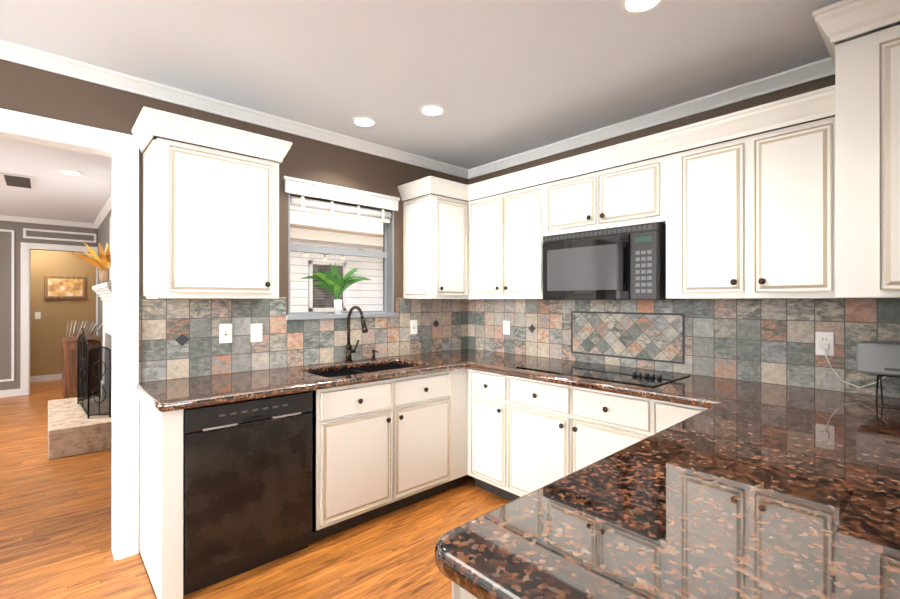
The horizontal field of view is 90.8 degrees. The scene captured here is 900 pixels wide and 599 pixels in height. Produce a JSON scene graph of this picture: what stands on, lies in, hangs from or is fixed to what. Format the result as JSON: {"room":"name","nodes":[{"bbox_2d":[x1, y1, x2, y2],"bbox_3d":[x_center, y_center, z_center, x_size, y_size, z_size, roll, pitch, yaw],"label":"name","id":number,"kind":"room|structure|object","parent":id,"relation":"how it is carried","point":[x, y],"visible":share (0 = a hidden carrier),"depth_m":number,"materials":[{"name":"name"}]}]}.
{"room":"kitchen","nodes":[
{"label":"kitchen","id":0,"kind":"room"},
{"bbox_2d":[0,220,97,389],"bbox_3d":[-7.259,0.098,5.387,4.920,2.540,0.120,0,0,-42],"label":"wall","id":1,"kind":"structure","parent":0,"point":[5,297],"depth_m":6.30,"materials":[{"name":"beige paint"}]},
{"bbox_2d":[0,215,92,397],"bbox_3d":[-7.240,0.098,5.285,4.650,2.540,0.058,0,0,-42],"label":"trim","id":2,"kind":"structure","parent":1,"relation":"attached to","point":[26,378],"depth_m":6.36,"materials":[{"name":"white wood"}]},
{"bbox_2d":[30,250,95,375],"bbox_3d":[-7.705,0.100,6.740,6.080,2.540,0.120,0,0,-42],"label":"wall","id":3,"kind":"structure","parent":0,"point":[48,330],"depth_m":7.55,"materials":[{"name":"beige paint"}]},
{"bbox_2d":[35,312,40,318],"bbox_3d":[-6.875,0.268,7.402,0.070,0.115,0.013,0,0,-42],"label":"light switch","id":4,"kind":"object","parent":3,"relation":"attached to","point":[37,315],"visible":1,"depth_m":7.40,"materials":[{"name":"white plastic"}]},
{"bbox_2d":[44,276,85,298],"bbox_3d":[-6.607,-0.204,7.629,0.540,0.390,0.039,0,0,-42],"label":"framed picture","id":5,"kind":"object","parent":3,"relation":"attached to","point":[64,287],"visible":0.98,"depth_m":7.61,"materials":[{"name":"brown wood"}]},
{"bbox_2d":[98,210,111,337],"bbox_3d":[-3.291,0.098,5.021,0.700,2.540,5.760,0,0,-42],"label":"wall","id":6,"kind":"structure","parent":0,"point":[104,234],"depth_m":6.34,"materials":[{"name":"beige paint"}]},
{"bbox_2d":[92,282,111,414],"bbox_3d":[-3.570,0.479,4.660,0.195,1.273,1.720,0,0,-42],"label":"fireplace mantel","id":7,"kind":"object","parent":6,"relation":"attached to","point":[103,291],"visible":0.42,"depth_m":4.78,"materials":[{"name":"white wood"}]},
{"bbox_2d":[69,243,110,283],"bbox_3d":[-4.021,-0.401,4.904,0.418,0.487,0.427,0,0,-42],"label":"vase","id":8,"kind":"object","parent":7,"relation":"on","point":[102,262],"visible":0.98,"depth_m":4.93,"materials":[{"name":"orange plant"}]},
{"bbox_2d":[93,194,111,334],"bbox_3d":[-3.572,0.097,4.766,0.058,2.540,5.760,0,0,-42],"label":"trim","id":9,"kind":"structure","parent":6,"relation":"attached to","point":[107,207],"depth_m":6.53,"materials":[{"name":"white wood"}]},
{"bbox_2d":[110,213,111,281],"bbox_3d":[-3.512,-0.596,4.713,0.040,0.873,1.580,0,0,-42],"label":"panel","id":10,"kind":"object","parent":6,"relation":"attached to","point":[111,246],"visible":0.1,"depth_m":5.21,"materials":[{"name":"white"}]},
{"bbox_2d":[0,59,467,382],"bbox_3d":[-2.492,0.094,1.748,7.320,2.540,0.120,0,0,-42],"label":"wall","id":11,"kind":"structure","parent":0,"point":[35,91],"depth_m":2.73,"materials":[{"name":"brown paint"}]},
{"bbox_2d":[0,108,138,560],"bbox_3d":[-2.147,0.244,2.059,1.140,2.240,0.162,0,0,-42],"label":"door frame","id":12,"kind":"structure","parent":11,"relation":"attached to","point":[121,150],"depth_m":2.34,"materials":[{"name":"white"}]},
{"bbox_2d":[132,106,291,298],"bbox_3d":[-1.309,-0.456,2.471,0.714,0.902,0.396,0,0,-42],"label":"upper cabinet","id":13,"kind":"object","parent":11,"relation":"attached to","point":[210,223],"visible":1,"depth_m":2.33,"materials":[{"name":"paint"}]},
{"bbox_2d":[0,39,467,178],"bbox_3d":[-2.432,-1.143,1.683,7.080,0.066,0.058,0,0,-42],"label":"crown molding","id":14,"kind":"structure","parent":11,"relation":"attached to","point":[28,56],"depth_m":2.56,"materials":[{"name":"white wood"}]},
{"bbox_2d":[139,297,467,382],"bbox_3d":[-0.756,0.218,3.235,2.489,0.464,0.014,0,0,-42],"label":"tiled wall","id":15,"kind":"structure","parent":11,"relation":"attached to","point":[178,338],"depth_m":2.85,"materials":[{"name":"tile"}]},
{"bbox_2d":[219,324,231,342],"bbox_3d":[-1.350,0.205,2.677,0.072,0.116,0.018,0,0,-42],"label":"outlet","id":16,"kind":"object","parent":15,"relation":"attached to","point":[225,333],"visible":1,"depth_m":2.68,"materials":[{"name":"white plastic"}]},
{"bbox_2d":[251,323,261,341],"bbox_3d":[-1.220,0.210,2.801,0.072,0.116,0.009,0,0,-42],"label":"light switch","id":17,"kind":"object","parent":15,"relation":"attached to","point":[256,332],"visible":1,"depth_m":2.80,"materials":[{"name":"white plastic"}]},
{"bbox_2d":[410,320,416,333],"bbox_3d":[-0.292,0.226,3.639,0.072,0.116,0.018,0,0,-42],"label":"outlet","id":18,"kind":"object","parent":15,"relation":"attached to","point":[413,326],"visible":1,"depth_m":3.64,"materials":[{"name":"white plastic"}]},
{"bbox_2d":[283,176,399,319],"bbox_3d":[-0.789,-0.337,3.272,0.930,0.945,0.145,0,0,-42],"label":"window","id":19,"kind":"structure","parent":11,"relation":"in","point":[303,187],"depth_m":3.28,"materials":[{"name":"grey wood"}]},
{"bbox_2d":[301,263,370,313],"bbox_3d":[-0.812,-0.081,3.240,0.555,0.366,0.079,0,0,-42],"label":"plant","id":20,"kind":"object","parent":19,"relation":"on","point":[334,284],"visible":1,"depth_m":3.21,"materials":[{"name":"green plant"}]},
{"bbox_2d":[290,196,390,222],"bbox_3d":[-0.784,-0.656,3.267,0.810,0.093,0.069,0,0,-42],"label":"window shade","id":21,"kind":"object","parent":19,"relation":"attached to","point":[302,203],"visible":0.94,"depth_m":3.22,"materials":[{"name":"white"}]},
{"bbox_2d":[402,177,473,298],"bbox_3d":[-0.110,-0.455,3.587,0.411,0.902,0.358,0,0,-42],"label":"upper cabinet","id":22,"kind":"object","parent":11,"relation":"attached to","point":[436,229],"depth_m":3.44,"materials":[{"name":"paint"}]},
{"bbox_2d":[0,380,510,598],"bbox_3d":[-1.991,1.396,3.336,10.200,0.060,16.200,0,0,-42],"label":"floor","id":23,"kind":"structure","parent":0,"point":[55,528],"depth_m":2.48,"materials":[{"name":"brown wood"}]},
{"bbox_2d":[48,397,111,459],"bbox_3d":[-3.718,1.242,4.537,0.579,0.250,1.540,0,0,-42],"label":"hearth","id":24,"kind":"object","parent":23,"relation":"on","point":[73,430],"visible":0.56,"depth_m":3.98,"materials":[{"name":"stone"}]},
{"bbox_2d":[77,328,110,418],"bbox_3d":[-3.656,0.701,4.540,0.209,0.830,1.094,0,0,-42],"label":"fire screen","id":25,"kind":"object","parent":24,"relation":"on","point":[93,377],"visible":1,"depth_m":4.20,"materials":[{"name":"black metal"}]},
{"bbox_2d":[61,335,102,398],"bbox_3d":[-5.177,0.950,6.238,0.428,0.838,0.660,0,0,-42],"label":"base cabinet","id":26,"kind":"object","parent":23,"relation":"on","point":[69,366],"visible":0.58,"depth_m":5.92,"materials":[{"name":"brown wood"}]},
{"bbox_2d":[66,320,102,337],"bbox_3d":[-5.099,0.405,6.216,0.424,0.231,0.218,0,0,-42],"label":"stack","id":27,"kind":"object","parent":26,"relation":"on","point":[98,328],"visible":0.9,"depth_m":6.19,"materials":[{"name":"grey"}]},
{"bbox_2d":[139,389,322,598],"bbox_3d":[-1.199,0.928,2.405,0.720,0.872,0.636,0,0,-42],"label":"base cabinet","id":28,"kind":"object","parent":23,"relation":"on","point":[160,433],"depth_m":2.01,"materials":[{"name":"paint"}]},
{"bbox_2d":[183,391,311,595],"bbox_3d":[-1.169,0.930,2.422,0.606,0.866,0.619,0,0,-42],"label":"dishwasher","id":29,"kind":"object","parent":23,"relation":"on","point":[247,485],"visible":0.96,"depth_m":2.17,"materials":[{"name":"black plastic"}]},
{"bbox_2d":[323,369,467,537],"bbox_3d":[-0.503,0.929,3.038,1.200,0.872,0.636,0,0,-42],"label":"base cabinet","id":30,"kind":"object","parent":23,"relation":"on","point":[381,448],"depth_m":2.76,"materials":[{"name":"paint"}]},
{"bbox_2d":[136,354,463,411],"bbox_3d":[-0.802,0.470,2.750,1.800,0.040,0.664,0,0,-42],"label":"countertop","id":31,"kind":"structure","parent":30,"relation":"on","point":[185,393],"depth_m":2.43,"materials":[{"name":"brown stone"}]},
{"bbox_2d":[344,306,367,362],"bbox_3d":[-0.634,0.247,3.117,0.112,0.406,0.272,0,0,-42],"label":"faucet","id":32,"kind":"object","parent":31,"relation":"on","point":[349,351],"visible":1,"depth_m":3.16,"materials":[{"name":"brown metal"}]},
{"bbox_2d":[312,364,415,376],"bbox_3d":[-0.553,0.594,2.982,0.812,0.206,0.442,0,0,-42],"label":"undermount sink","id":33,"kind":"object","parent":31,"relation":"in","point":[337,373],"visible":0.08,"depth_m":3.18,"materials":[{"name":"black metal"}]},
{"bbox_2d":[371,350,377,359],"bbox_3d":[-0.557,0.412,3.299,0.037,0.075,0.075,0,0,-42],"label":"soap dispenser","id":34,"kind":"object","parent":31,"relation":"on","point":[373,355],"visible":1,"depth_m":3.30,"materials":[{"name":"brown metal"}]},
{"bbox_2d":[452,581,476,598],"bbox_3d":[0.905,0.926,1.057,1.690,0.873,0.870,0,0,-42],"label":"base cabinet","id":35,"kind":"object","parent":23,"relation":"on","point":[458,592],"depth_m":0.79,"materials":[{"name":"paint"}]},
{"bbox_2d":[435,397,899,598],"bbox_3d":[0.873,0.468,1.023,1.645,0.040,0.960,0,0,-42],"label":"countertop","id":36,"kind":"structure","parent":35,"relation":"on","point":[738,489],"depth_m":0.90,"materials":[{"name":"brown stone"}]},
{"bbox_2d":[468,369,503,497],"bbox_3d":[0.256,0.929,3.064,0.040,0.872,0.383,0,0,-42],"label":"base cabinet","id":37,"kind":"object","parent":23,"relation":"on","point":[485,389],"depth_m":3.06,"materials":[{"name":"paint"}]},
{"bbox_2d":[504,375,647,500],"bbox_3d":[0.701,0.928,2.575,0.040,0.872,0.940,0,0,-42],"label":"base cabinet","id":38,"kind":"object","parent":23,"relation":"on","point":[526,436],"depth_m":2.62,"materials":[{"name":"paint"}]},
{"bbox_2d":[424,349,899,424],"bbox_3d":[0.986,0.470,2.650,0.712,0.040,3.217,0,0,-42],"label":"countertop","id":39,"kind":"structure","parent":38,"relation":"on","point":[692,389],"depth_m":2.22,"materials":[{"name":"brown stone"}]},
{"bbox_2d":[516,360,689,386],"bbox_3d":[0.923,0.434,2.770,0.500,0.030,0.900,0,0,-42],"label":"cooktop","id":40,"kind":"object","parent":39,"relation":"in","point":[649,378],"visible":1,"depth_m":2.69,"materials":[{"name":"black glass"}]},
{"bbox_2d":[856,341,899,407],"bbox_3d":[1.940,0.318,1.874,0.184,0.259,0.325,0,0,-42],"label":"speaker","id":41,"kind":"object","parent":39,"relation":"on","point":[880,359],"visible":1,"depth_m":1.90},
{"bbox_2d":[819,343,884,387],"bbox_3d":[1.901,0.316,2.095,0.073,0.203,0.250,0,0,-42],"label":"cord","id":42,"kind":"object","parent":41,"relation":"attached to","point":[824,346],"visible":0.9,"depth_m":2.17,"materials":[{"name":"white plastic"}]},
{"bbox_2d":[648,399,707,436],"bbox_3d":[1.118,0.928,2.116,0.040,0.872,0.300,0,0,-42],"label":"base cabinet","id":43,"kind":"object","parent":23,"relation":"on","point":[662,415],"depth_m":2.17,"materials":[{"name":"paint"}]},
{"bbox_2d":[0,0,899,222],"bbox_3d":[-3.050,-1.216,2.378,7.340,0.080,16.200,0,0,-42],"label":"ceiling","id":44,"kind":"structure","parent":0,"point":[499,79],"depth_m":2.17,"materials":[{"name":"paint"}]},
{"bbox_2d":[0,172,34,188],"bbox_3d":[-4.263,-1.166,4.382,0.240,0.014,0.600,0,0,-42],"label":"ceiling vent","id":45,"kind":"object","parent":44,"relation":"in","point":[17,180],"visible":1,"depth_m":4.33,"materials":[{"name":"white metal"}]},
{"bbox_2d":[60,170,83,175],"bbox_3d":[-3.498,-1.170,4.105,0.170,0.006,0.170,0,0,-42],"label":"recessed light","id":46,"kind":"object","parent":44,"relation":"in","point":[70,172],"visible":1,"depth_m":4.09,"materials":[{"name":"white"}]},
{"bbox_2d":[351,116,376,126],"bbox_3d":[-0.567,-1.172,2.932,0.170,0.006,0.170,0,0,-42],"label":"recessed light","id":47,"kind":"object","parent":44,"relation":"in","point":[361,121],"visible":1,"depth_m":2.92,"materials":[{"name":"white"}]},
{"bbox_2d":[419,104,445,115],"bbox_3d":[-0.108,-1.172,2.754,0.170,0.006,0.170,0,0,-42],"label":"recessed light","id":48,"kind":"object","parent":44,"relation":"in","point":[432,110],"visible":1,"depth_m":2.75,"materials":[{"name":"white glass"}]},
{"bbox_2d":[620,0,664,14],"bbox_3d":[0.757,-1.173,1.743,0.170,0.006,0.170,0,0,-42],"label":"recessed light","id":49,"kind":"object","parent":44,"relation":"in","point":[633,7],"visible":1,"depth_m":1.77,"materials":[{"name":"white glass"}]},
{"bbox_2d":[468,74,899,398],"bbox_3d":[2.634,0.093,1.461,0.120,2.540,7.200,0,0,-42],"label":"wall","id":50,"kind":"structure","parent":0,"point":[813,85],"depth_m":2.72,"materials":[{"name":"brown paint"}]},
{"bbox_2d":[470,189,501,298],"bbox_3d":[0.395,-0.399,3.569,0.352,0.790,0.387,0,0,-42],"label":"upper cabinet","id":51,"kind":"object","parent":50,"relation":"attached to","point":[485,213],"depth_m":3.43,"materials":[{"name":"paint"}]},
{"bbox_2d":[502,181,545,298],"bbox_3d":[0.648,-0.399,3.290,0.352,0.790,0.367,0,0,-42],"label":"upper cabinet","id":52,"kind":"object","parent":50,"relation":"attached to","point":[523,210],"depth_m":3.17,"materials":[{"name":"paint"}]},
{"bbox_2d":[546,169,593,235],"bbox_3d":[0.905,-0.615,3.008,0.352,0.360,0.396,0,0,-42],"label":"upper cabinet","id":53,"kind":"object","parent":50,"relation":"attached to","point":[570,201],"depth_m":2.89,"materials":[{"name":"paint"}]},
{"bbox_2d":[594,153,665,229],"bbox_3d":[1.174,-0.615,2.712,0.352,0.360,0.404,0,0,-42],"label":"upper cabinet","id":54,"kind":"object","parent":50,"relation":"attached to","point":[635,193],"depth_m":2.59,"materials":[{"name":"paint"}]},
{"bbox_2d":[543,222,684,299],"bbox_3d":[1.011,-0.212,2.831,0.431,0.430,0.760,0,0,-42],"label":"microwave","id":55,"kind":"object","parent":54,"relation":"attached to","point":[628,262],"visible":0.98,"depth_m":2.64,"materials":[{"name":"black plastic"}]},
{"bbox_2d":[468,57,834,178],"bbox_3d":[2.548,-1.144,1.424,0.058,0.066,7.020,0,0,-42],"label":"crown molding","id":56,"kind":"structure","parent":50,"relation":"attached to","point":[825,67],"depth_m":2.70,"materials":[{"name":"white wood"}]},
{"bbox_2d":[468,298,899,397],"bbox_3d":[1.274,0.217,2.853,0.019,0.464,3.289,0,0,-42],"label":"tiled wall","id":57,"kind":"structure","parent":50,"relation":"attached to","point":[767,340],"depth_m":2.59,"materials":[{"name":"tile"}]},
{"bbox_2d":[503,321,509,334],"bbox_3d":[0.473,0.236,3.726,0.009,0.116,0.072,0,0,-42],"label":"outlet","id":58,"kind":"object","parent":57,"relation":"attached to","point":[506,327],"visible":1,"depth_m":3.72,"materials":[{"name":"white plastic"}]},
{"bbox_2d":[815,332,833,355],"bbox_3d":[1.858,0.219,2.201,0.009,0.116,0.072,0,0,-42],"label":"duplex electrical outlet","id":59,"kind":"object","parent":57,"relation":"attached to","point":[824,337],"visible":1,"depth_m":2.20,"materials":[{"name":"white plastic"}]},
{"bbox_2d":[662,133,745,298],"bbox_3d":[1.443,-0.400,2.416,0.352,0.790,0.397,0,0,-42],"label":"upper cabinet","id":60,"kind":"object","parent":50,"relation":"attached to","point":[705,222],"depth_m":2.29,"materials":[{"name":"paint"}]},
{"bbox_2d":[746,109,835,298],"bbox_3d":[1.688,-0.401,2.147,0.352,0.790,0.329,0,0,-42],"label":"upper cabinet","id":61,"kind":"object","parent":50,"relation":"attached to","point":[751,217],"depth_m":2.03,"materials":[{"name":"paint"}]},
{"bbox_2d":[812,0,899,297],"bbox_3d":[1.945,-0.560,1.624,0.675,1.108,0.868,0,0,-42],"label":"upper cabinet","id":62,"kind":"object","parent":50,"relation":"attached to","point":[867,166],"visible":1,"depth_m":1.66,"materials":[{"name":"paint"}]},
{"label":"outside","id":63,"kind":"structure","parent":0,"visible":0},
{"bbox_2d":[290,209,382,311],"bbox_3d":[-0.942,-0.081,6.346,5.600,3.100,4.560,0,0,-42],"label":"house","id":64,"kind":"structure","parent":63,"point":[351,241],"depth_m":7.84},
{"bbox_2d":[304,249,376,260],"bbox_3d":[-1.809,-0.682,6.410,0.050,0.263,4.213,0,0,44],"label":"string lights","id":65,"kind":"object","parent":64,"relation":"hanging from","point":[324,259],"depth_m":6.40,"materials":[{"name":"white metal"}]}
]}

